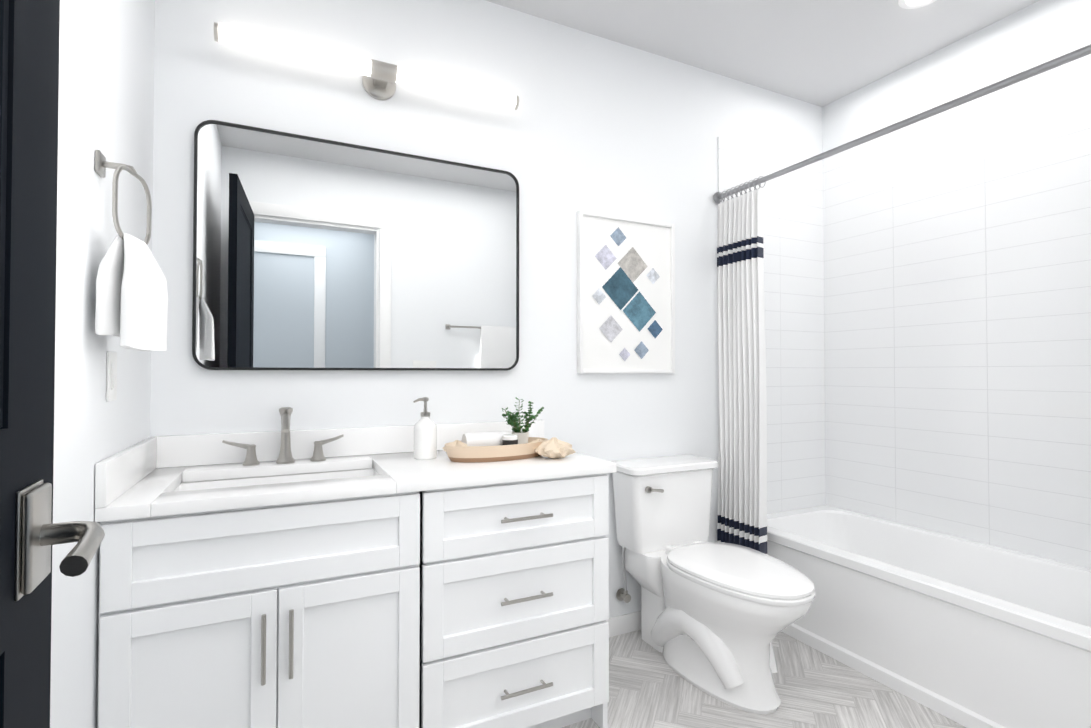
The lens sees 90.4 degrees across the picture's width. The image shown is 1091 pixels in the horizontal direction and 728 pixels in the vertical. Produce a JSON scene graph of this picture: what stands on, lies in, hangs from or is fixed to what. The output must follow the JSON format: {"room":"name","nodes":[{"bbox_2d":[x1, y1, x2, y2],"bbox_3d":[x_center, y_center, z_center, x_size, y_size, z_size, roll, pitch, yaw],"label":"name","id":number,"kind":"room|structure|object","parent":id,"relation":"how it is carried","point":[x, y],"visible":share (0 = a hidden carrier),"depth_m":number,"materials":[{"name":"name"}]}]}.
{"room":"bathroom","nodes":[
{"label":"bathroom","id":0,"kind":"room"},
{"bbox_2d":[50,0,154,727],"bbox_3d":[-0.836,-0.159,0.723,0.120,2.750,2.440,0,-1,-26],"label":"wall","id":1,"kind":"structure","parent":0,"point":[106,81],"depth_m":1.18,"materials":[{"name":"white paint"}]},
{"bbox_2d":[106,351,116,401],"bbox_3d":[-1.057,0.030,1.324,0.010,0.120,0.070,0,-1,-26],"label":"switch plate","id":2,"kind":"object","parent":1,"relation":"attached to","point":[111,379],"visible":1,"depth_m":1.31,"materials":[{"name":"white plastic"}]},
{"bbox_2d":[95,436,158,507],"bbox_3d":[-1.121,0.277,1.467,0.020,0.100,0.555,0,-1,-26],"label":"backsplash","id":3,"kind":"structure","parent":1,"relation":"attached to","point":[121,471],"depth_m":1.37,"materials":[{"name":"white stone"}]},
{"bbox_2d":[95,150,167,351],"bbox_3d":[-0.952,-0.253,1.246,0.126,0.445,0.187,0,-1,-26],"label":"towel ring","id":4,"kind":"object","parent":1,"relation":"attached to","point":[131,299],"visible":1,"depth_m":1.19,"materials":[{"name":"white fabric"}]},
{"bbox_2d":[159,420,543,467],"bbox_3d":[-0.633,0.286,2.026,1.388,0.100,0.020,0,-1,-26],"label":"backsplash","id":5,"kind":"structure","parent":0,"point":[174,451],"depth_m":1.91,"materials":[{"name":"white stone"}]},
{"bbox_2d":[150,0,822,617],"bbox_3d":[0.149,-0.132,2.493,3.200,2.750,0.120,0,-1,-26],"label":"wall","id":6,"kind":"structure","parent":0,"point":[592,122],"depth_m":2.30,"materials":[{"name":"white paint"}]},
{"bbox_2d":[192,120,518,370],"bbox_3d":[-0.635,-0.391,2.032,1.156,0.830,0.027,0,-1,-26],"label":"mirror","id":7,"kind":"object","parent":6,"relation":"attached to","point":[311,253],"visible":0.98,"depth_m":1.98,"materials":[{"name":"black mirror"}]},
{"bbox_2d":[214,22,518,109],"bbox_3d":[-0.605,-1.065,2.003,1.054,0.124,0.125,0,-1,-26],"label":"vanity light","id":8,"kind":"object","parent":6,"relation":"attached to","point":[380,79],"visible":1,"depth_m":1.94,"materials":[{"name":"white glass"}]},
{"bbox_2d":[577,210,674,372],"bbox_3d":[0.384,-0.319,2.526,0.530,0.725,0.029,0,-1,-26],"label":"framed artwork","id":9,"kind":"object","parent":6,"relation":"attached to","point":[625,294],"visible":1,"depth_m":2.52,"materials":[{"name":"white paper"}]},
{"bbox_2d":[718,137,825,513],"bbox_3d":[1.253,0.040,2.956,0.804,2.420,0.008,0,-1,-26],"label":"wall tile","id":10,"kind":"structure","parent":6,"relation":"attached to","point":[793,231],"depth_m":3.01,"materials":[{"name":"white tile"}]},
{"bbox_2d":[713,44,1090,203],"bbox_3d":[1.214,-0.863,2.111,0.060,0.060,1.501,0,-1,-26],"label":"curtain rod","id":11,"kind":"object","parent":10,"relation":"attached to","point":[1038,69],"visible":0.88,"depth_m":1.86,"materials":[{"name":"silver metal"}]},
{"bbox_2d":[717,176,767,554],"bbox_3d":[0.945,0.019,2.626,0.079,1.792,0.276,0,-1,-26],"label":"shower curtain","id":12,"kind":"object","parent":11,"relation":"hanging from","point":[742,458],"visible":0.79,"depth_m":2.59,"materials":[{"name":"fabric"}]},
{"bbox_2d":[486,0,1039,106],"bbox_3d":[0.657,-1.553,1.471,3.440,0.060,2.440,0,-1,-26],"label":"ceiling","id":13,"kind":"structure","parent":0,"point":[821,53],"depth_m":2.46,"materials":[{"name":"white paint"}]},
{"bbox_2d":[898,0,936,8],"bbox_3d":[1.541,-1.506,2.213,0.170,0.009,0.170,0,-1,-26],"label":"recessed light","id":14,"kind":"object","parent":13,"relation":"in","point":[909,4],"visible":1,"depth_m":2.26,"materials":[{"name":"white paint"}]},
{"bbox_2d":[562,630,965,727],"bbox_3d":[0.711,1.240,0.713,4.345,0.052,4.080,0,-1,-26],"label":"floor","id":15,"kind":"structure","parent":0,"point":[668,710],"depth_m":1.99,"materials":[{"name":"tile"}]},
{"bbox_2d":[95,464,615,727],"bbox_3d":[-0.512,0.798,1.753,1.368,0.868,0.598,0,-1,-26],"label":"bathroom vanity","id":16,"kind":"object","parent":15,"relation":"on","point":[371,577],"depth_m":1.49,"materials":[{"name":"white wood"}]},
{"bbox_2d":[95,448,615,515],"bbox_3d":[-0.511,0.348,1.775,1.388,0.032,0.576,0,-1,-26],"label":"countertop","id":17,"kind":"structure","parent":16,"relation":"on","point":[153,493],"depth_m":1.62,"materials":[{"name":"white stone"}]},
{"bbox_2d":[222,407,343,465],"bbox_3d":[-0.856,0.238,1.786,0.368,0.186,0.154,0,-1,-26],"label":"faucet","id":18,"kind":"object","parent":17,"relation":"on","point":[285,455],"visible":1,"depth_m":1.81,"materials":[{"name":"silver metal"}]},
{"bbox_2d":[413,397,436,459],"bbox_3d":[-0.429,0.225,1.917,0.088,0.216,0.080,0,-1,-26],"label":"soap dispenser","id":19,"kind":"object","parent":17,"relation":"on","point":[425,437],"visible":1,"depth_m":1.89,"materials":[{"name":"white"}]},
{"bbox_2d":[442,397,575,462],"bbox_3d":[-0.135,0.227,1.929,0.448,0.214,0.297,0,-1,-26],"label":"decorative tray","id":20,"kind":"object","parent":17,"relation":"on","point":[516,444],"visible":1,"depth_m":1.89,"materials":[{"name":"beige wood"}]},
{"bbox_2d":[607,611,640,636],"bbox_3d":[0.443,1.201,2.541,1.009,0.085,0.013,0,-1,-26],"label":"baseboard","id":21,"kind":"structure","parent":15,"relation":"on","point":[624,623],"depth_m":2.48,"materials":[{"name":"white paint"}]},
{"bbox_2d":[610,455,814,713],"bbox_3d":[0.676,0.837,2.184,0.486,0.802,0.853,0,-1,-26],"label":"toilet","id":22,"kind":"object","parent":15,"relation":"on","point":[717,618],"visible":1,"depth_m":2.10,"materials":[{"name":"white ceramic"}]},
{"bbox_2d":[767,505,1090,727],"bbox_3d":[1.613,1.017,2.277,0.720,0.444,1.499,0,-1,-26],"label":"bathtub","id":23,"kind":"object","parent":15,"relation":"on","point":[966,633],"visible":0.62,"depth_m":2.07,"materials":[{"name":"white ceramic"}]},
{"bbox_2d":[822,0,1090,161],"bbox_3d":[2.149,-0.137,2.177,0.120,2.750,2.440,0,-1,-26],"label":"wall","id":24,"kind":"structure","parent":0,"point":[1033,35],"depth_m":2.50,"materials":[{"name":"white paint"}]},
{"bbox_2d":[823,59,1090,568],"bbox_3d":[1.944,0.032,2.448,0.008,2.420,1.510,0,-1,-26],"label":"wall tile","id":25,"kind":"structure","parent":24,"relation":"attached to","point":[957,292],"depth_m":2.46,"materials":[{"name":"white tile"}]},
{"bbox_3d":[0.266,-1.321,-0.013,0.880,0.450,0.120,0,-1,-26],"label":"wall","id":26,"kind":"structure","parent":0,"visible":0},
{"bbox_2d":[0,0,104,727],"bbox_3d":[-0.349,0.054,0.212,0.167,2.284,0.860,0,-1,-29],"label":"door","id":27,"kind":"structure","parent":26,"relation":"in","point":[31,533],"depth_m":0.52,"materials":[{"name":"black wood"}]}
]}

